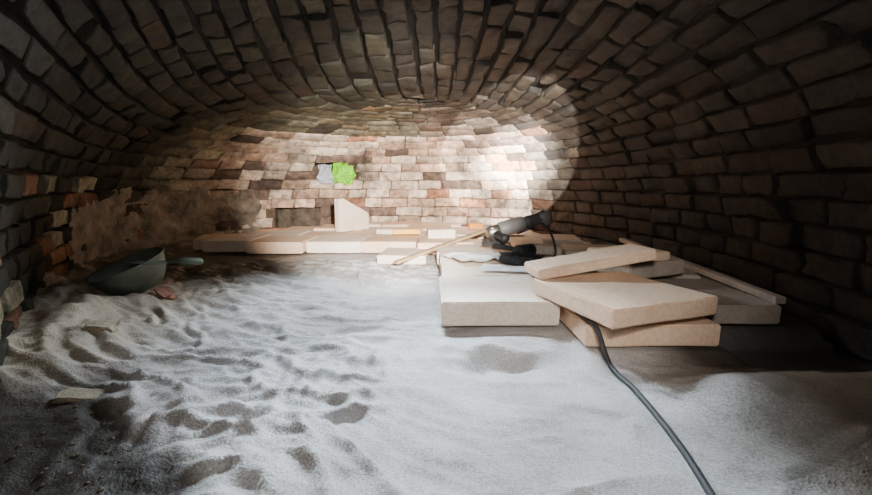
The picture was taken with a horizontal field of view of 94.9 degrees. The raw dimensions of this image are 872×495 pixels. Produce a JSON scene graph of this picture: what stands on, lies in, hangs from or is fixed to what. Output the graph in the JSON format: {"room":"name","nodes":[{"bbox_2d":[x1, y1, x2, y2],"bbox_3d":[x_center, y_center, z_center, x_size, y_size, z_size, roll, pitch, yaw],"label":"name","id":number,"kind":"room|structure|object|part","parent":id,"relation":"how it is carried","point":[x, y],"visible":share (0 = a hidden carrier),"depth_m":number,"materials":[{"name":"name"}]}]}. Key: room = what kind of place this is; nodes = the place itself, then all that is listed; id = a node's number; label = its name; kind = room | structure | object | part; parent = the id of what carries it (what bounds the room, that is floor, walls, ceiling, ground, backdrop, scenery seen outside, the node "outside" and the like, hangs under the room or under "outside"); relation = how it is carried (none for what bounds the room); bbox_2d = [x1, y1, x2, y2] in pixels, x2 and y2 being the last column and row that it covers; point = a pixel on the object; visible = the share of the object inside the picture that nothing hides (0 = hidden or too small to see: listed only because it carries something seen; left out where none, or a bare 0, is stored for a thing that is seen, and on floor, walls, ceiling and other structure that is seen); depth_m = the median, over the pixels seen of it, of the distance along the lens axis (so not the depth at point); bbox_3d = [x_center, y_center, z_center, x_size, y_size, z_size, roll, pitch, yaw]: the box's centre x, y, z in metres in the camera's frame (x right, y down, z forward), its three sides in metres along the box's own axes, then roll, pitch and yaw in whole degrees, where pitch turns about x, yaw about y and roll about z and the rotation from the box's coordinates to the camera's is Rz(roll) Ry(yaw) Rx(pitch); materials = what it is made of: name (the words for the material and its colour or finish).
{"room":"brick kiln interior","nodes":[
{"label":"brick kiln interior","id":0,"kind":"room"},
{"bbox_2d":[0,0,244,368],"bbox_3d":[-1.169,-0.106,0.983,0.916,0.951,4.173,-2,9,-15],"label":"wall","id":1,"kind":"structure","parent":0,"point":[79,124],"depth_m":1.30,"materials":[{"name":"brick"}]},
{"bbox_2d":[69,182,263,266],"bbox_3d":[-1.750,-0.190,2.667,0.351,0.513,1.421,3,9,16],"label":"plaster","id":2,"kind":"object","parent":1,"relation":"attached to","point":[96,224],"visible":0.79,"depth_m":2.67,"materials":[{"name":"brown paint"}]},
{"bbox_2d":[182,127,580,237],"bbox_3d":[-0.408,-0.451,3.195,3.017,0.948,0.958,0,9,0],"label":"wall","id":3,"kind":"structure","parent":0,"point":[486,180],"depth_m":3.26,"materials":[{"name":"brick"}]},
{"bbox_2d":[275,198,331,227],"bbox_3d":[-1.170,-0.278,3.550,0.500,0.390,0.100,0,9,0],"label":"flue opening","id":4,"kind":"object","parent":3,"relation":"attached to","point":[302,216],"visible":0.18,"depth_m":3.60,"materials":[{"name":"brown brick"}]},
{"bbox_2d":[317,164,333,183],"bbox_3d":[-0.930,-0.618,3.365,0.136,0.163,0.068,-1,9,-8],"label":"paper","id":5,"kind":"object","parent":3,"relation":"attached to","point":[324,176],"visible":1,"depth_m":3.35,"materials":[{"name":"white paper"}]},
{"bbox_2d":[332,161,355,185],"bbox_3d":[-0.790,-0.651,3.417,0.205,0.244,0.062,-1,9,-6],"label":"rag","id":6,"kind":"object","parent":3,"relation":"attached to","point":[343,173],"visible":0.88,"depth_m":3.41,"materials":[{"name":"fabric"}]},
{"bbox_2d":[83,0,774,136],"bbox_3d":[-0.263,-0.638,1.051,2.240,0.205,4.369,0,9,0],"label":"ceiling","id":7,"kind":"structure","parent":0,"point":[355,68],"depth_m":1.48,"materials":[{"name":"brick"}]},
{"bbox_2d":[0,241,871,494],"bbox_3d":[-0.393,0.140,1.717,3.195,0.116,3.950,0,9,0],"label":"floor","id":8,"kind":"structure","parent":0,"point":[305,373],"depth_m":0.77,"materials":[{"name":"white sand"}]},
{"bbox_2d":[55,388,95,405],"bbox_3d":[-0.732,0.309,0.829,0.100,0.028,0.044,-1,9,-4],"label":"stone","id":9,"kind":"object","parent":8,"relation":"on","point":[71,396],"visible":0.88,"depth_m":0.81,"materials":[{"name":"beige stone"}]},
{"bbox_2d":[9,374,173,494],"bbox_3d":[-0.545,0.326,0.688,0.356,0.034,0.424,0,9,0],"label":"gravel","id":10,"kind":"object","parent":8,"relation":"on","point":[101,490],"visible":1,"depth_m":0.65,"materials":[{"name":"grey gravel"}]},
{"bbox_2d":[81,320,116,336],"bbox_3d":[-0.921,0.224,1.098,0.075,0.044,0.052,-2,9,-14],"label":"lump","id":11,"kind":"object","parent":8,"relation":"on","point":[104,328],"visible":0.93,"depth_m":1.08,"materials":[{"name":"beige stone"}]},
{"bbox_2d":[85,248,165,293],"bbox_3d":[-1.172,0.104,1.522,0.264,0.178,0.248,6,11,34],"label":"bowl","id":12,"kind":"object","parent":8,"relation":"on","point":[116,277],"visible":0.86,"depth_m":1.49,"materials":[{"name":"grey rubber"}]},
{"bbox_2d":[122,259,203,266],"bbox_3d":[-1.016,0.062,1.486,0.263,0.029,0.079,-1,9,-5],"label":"trowel","id":13,"kind":"object","parent":12,"relation":"in","point":[181,262],"visible":0.98,"depth_m":1.50,"materials":[{"name":"grey metal"}]},
{"bbox_3d":[-1.073,0.061,1.479,0.150,0.007,0.080,1,8,-15],"label":"blade","id":14,"kind":"part","parent":13,"relation":"part of","materials":[{"name":"grey metal"}]},
{"bbox_3d":[-0.947,0.057,1.511,0.120,0.029,0.030,1,8,-15],"label":"handle","id":15,"kind":"part","parent":13,"relation":"part of","materials":[{"name":"plastic"}]},
{"bbox_2d":[155,290,176,300],"bbox_3d":[-0.992,0.187,1.468,0.116,0.045,0.050,8,12,41],"label":"fragment","id":16,"kind":"object","parent":8,"relation":"on","point":[166,293],"visible":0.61,"depth_m":1.46,"materials":[{"name":"red brick"}]},
{"bbox_2d":[193,221,743,291],"bbox_3d":[0.069,-0.042,2.627,2.976,0.087,1.912,5,10,29],"label":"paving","id":17,"kind":"object","parent":8,"relation":"on","point":[324,238],"visible":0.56,"depth_m":2.36,"materials":[{"name":"beige stone"}]},
{"bbox_2d":[334,199,368,231],"bbox_3d":[-0.616,-0.243,2.941,0.052,0.236,0.291,6,11,35],"label":"tile","id":18,"kind":"structure","parent":17,"relation":"on","point":[348,217],"depth_m":2.88,"materials":[{"name":"beige tile"}]},
{"bbox_2d":[376,228,422,234],"bbox_3d":[-0.250,-0.114,2.766,0.302,0.032,0.142,1,9,6],"label":"tile offcut","id":19,"kind":"structure","parent":17,"relation":"on","point":[380,230],"depth_m":2.71,"materials":[{"name":"beige tile"}]},
{"bbox_2d":[393,229,419,233],"bbox_3d":[-0.195,-0.104,2.625,0.172,0.030,0.041,-1,9,-7],"label":"folding rule","id":20,"kind":"object","parent":17,"relation":"on","point":[395,231],"visible":1,"depth_m":2.61,"materials":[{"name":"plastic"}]},
{"bbox_2d":[393,228,485,263],"bbox_3d":[0.089,-0.030,2.216,0.788,0.143,0.030,-8,12,-42],"label":"batten","id":21,"kind":"object","parent":17,"relation":"on","point":[467,236],"visible":0.77,"depth_m":2.13,"materials":[{"name":"brown wood"}]},
{"bbox_2d":[427,228,455,237],"bbox_3d":[0.030,-0.091,2.537,0.172,0.057,0.123,-1,9,-6],"label":"tile offcut","id":22,"kind":"structure","parent":17,"relation":"on","point":[431,232],"depth_m":2.48,"materials":[{"name":"beige tile"}]},
{"bbox_2d":[467,223,482,228],"bbox_3d":[0.290,-0.161,2.971,0.102,0.035,0.060,-2,9,-11],"label":"sponge","id":23,"kind":"object","parent":17,"relation":"on","point":[469,225],"visible":1,"depth_m":2.94,"materials":[{"name":"plastic"}]},
{"bbox_2d":[511,237,542,246],"bbox_3d":[0.470,-0.021,2.071,0.122,0.052,0.132,-2,9,-11],"label":"tile offcut","id":24,"kind":"structure","parent":17,"relation":"on","point":[515,241],"depth_m":2.04,"materials":[{"name":"tile"}]},
{"bbox_2d":[527,243,561,254],"bbox_3d":[0.520,0.007,1.945,0.161,0.037,0.121,2,9,11],"label":"tile offcut","id":25,"kind":"structure","parent":17,"relation":"on","point":[541,248],"depth_m":1.89,"materials":[{"name":"beige tile"}]},
{"bbox_2d":[481,230,700,278],"bbox_3d":[0.714,-0.011,2.118,0.571,0.049,1.443,-3,9,-16],"label":"slabs","id":26,"kind":"object","parent":17,"relation":"on","point":[570,244],"depth_m":2.14},
{"bbox_3d":[0.480,-0.090,2.618,0.361,0.018,0.281,-1,9,-6],"label":"plate","id":27,"kind":"part","parent":26,"relation":"part of","materials":[{"name":"tile"}]},
{"bbox_3d":[0.620,-0.037,2.302,0.422,0.019,0.302,-1,9,-6],"label":"plate","id":28,"kind":"part","parent":26,"relation":"part of","materials":[{"name":"tile"}]},
{"bbox_3d":[0.660,-0.053,2.289,0.301,0.018,0.262,1,9,8],"label":"plate","id":29,"kind":"part","parent":26,"relation":"part of","materials":[{"name":"tile"}]},
{"bbox_3d":[0.800,0.011,1.976,0.342,0.018,0.261,2,9,11],"label":"plate","id":30,"kind":"part","parent":26,"relation":"part of","materials":[{"name":"tile"}]},
{"bbox_3d":[0.820,0.078,1.652,0.401,0.018,0.302,3,9,20],"label":"plate","id":31,"kind":"part","parent":26,"relation":"part of","materials":[{"name":"tile"}]},
{"bbox_2d":[438,247,780,345],"bbox_3d":[0.492,0.123,1.558,0.971,0.077,1.147,0,9,-1],"label":"slabs","id":32,"kind":"object","parent":8,"relation":"on","point":[463,300],"depth_m":1.13},
{"bbox_2d":[443,250,500,261],"bbox_3d":[0.190,0.038,1.748,0.268,0.021,0.216,-4,10,-23],"label":"plastic sheet","id":33,"kind":"object","parent":32,"relation":"on","point":[486,255],"visible":0.82,"depth_m":1.74,"materials":[{"name":"white plastic"}]},
{"bbox_2d":[479,263,525,272],"bbox_3d":[0.255,0.075,1.530,0.175,0.014,0.111,2,9,11],"label":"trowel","id":34,"kind":"object","parent":32,"relation":"on","point":[487,267],"visible":0.98,"depth_m":1.51,"materials":[{"name":"silver metal"}]},
{"bbox_2d":[492,243,536,254],"bbox_3d":[0.350,0.004,1.872,0.100,0.060,0.230,-6,11,-36],"label":"mallet","id":35,"kind":"object","parent":32,"relation":"on","point":[530,248],"visible":0.8,"depth_m":1.79,"materials":[{"name":"black rubber"}]},
{"bbox_3d":[0.341,0.003,1.884,0.028,0.027,0.200,-6,11,-36],"label":"handle","id":36,"kind":"part","parent":35,"relation":"part of","materials":[{"name":"brown wood"}]},
{"bbox_2d":[482,209,552,245],"bbox_3d":[0.401,-0.105,2.039,0.382,0.173,0.217,-7,11,-37],"label":"grinder","id":37,"kind":"object","parent":32,"relation":"on","point":[499,232],"visible":0.98,"depth_m":2.00,"materials":[{"name":"metal"}]},
{"bbox_3d":[0.309,-0.054,1.917,0.042,0.041,0.126,-16,18,-12],"label":"handle","id":38,"kind":"part","parent":37,"relation":"part of","materials":[{"name":"black rubber"}]},
{"bbox_3d":[0.382,-0.106,2.027,0.148,0.081,0.081,-16,18,-12],"label":"motor","id":39,"kind":"part","parent":37,"relation":"part of","materials":[{"name":"silver metal"}]},
{"bbox_2d":[498,250,546,265],"bbox_3d":[0.389,0.049,1.602,0.308,0.048,0.096,5,10,28],"label":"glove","id":40,"kind":"object","parent":32,"relation":"on","point":[514,258],"visible":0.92,"depth_m":1.61,"materials":[{"name":"black fabric"}]},
{"bbox_2d":[532,271,717,328],"bbox_3d":[0.494,0.129,1.095,0.327,0.048,0.332,-3,9,-19],"label":"slab","id":41,"kind":"object","parent":32,"relation":"on","point":[612,299],"depth_m":0.99,"materials":[{"name":"beige stone"}]},
{"bbox_2d":[524,243,684,279],"bbox_3d":[0.569,0.034,1.398,0.598,0.119,0.420,-1,9,-7],"label":"slab","id":42,"kind":"object","parent":41,"relation":"on","point":[620,255],"depth_m":1.23,"materials":[{"name":"beige stone"}]},
{"bbox_2d":[619,238,785,303],"bbox_3d":[1.005,0.053,1.678,0.031,0.021,1.102,0,10,2],"label":"strip","id":43,"kind":"object","parent":32,"relation":"on","point":[772,297],"visible":0.83,"depth_m":1.32,"materials":[{"name":"wood"}]},
{"bbox_2d":[541,222,716,494],"bbox_3d":[0.398,0.156,0.968,0.099,0.258,2.277,1,9,7],"label":"power cable","id":44,"kind":"object","parent":8,"relation":"on","point":[708,488],"visible":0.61,"depth_m":0.74,"materials":[{"name":"black rubber"}]},
{"bbox_2d":[519,0,871,367],"bbox_3d":[0.913,-0.102,0.975,0.654,0.944,3.958,0,9,0],"label":"wall","id":45,"kind":"structure","parent":0,"point":[746,156],"depth_m":1.22,"materials":[{"name":"brick"}]}
]}

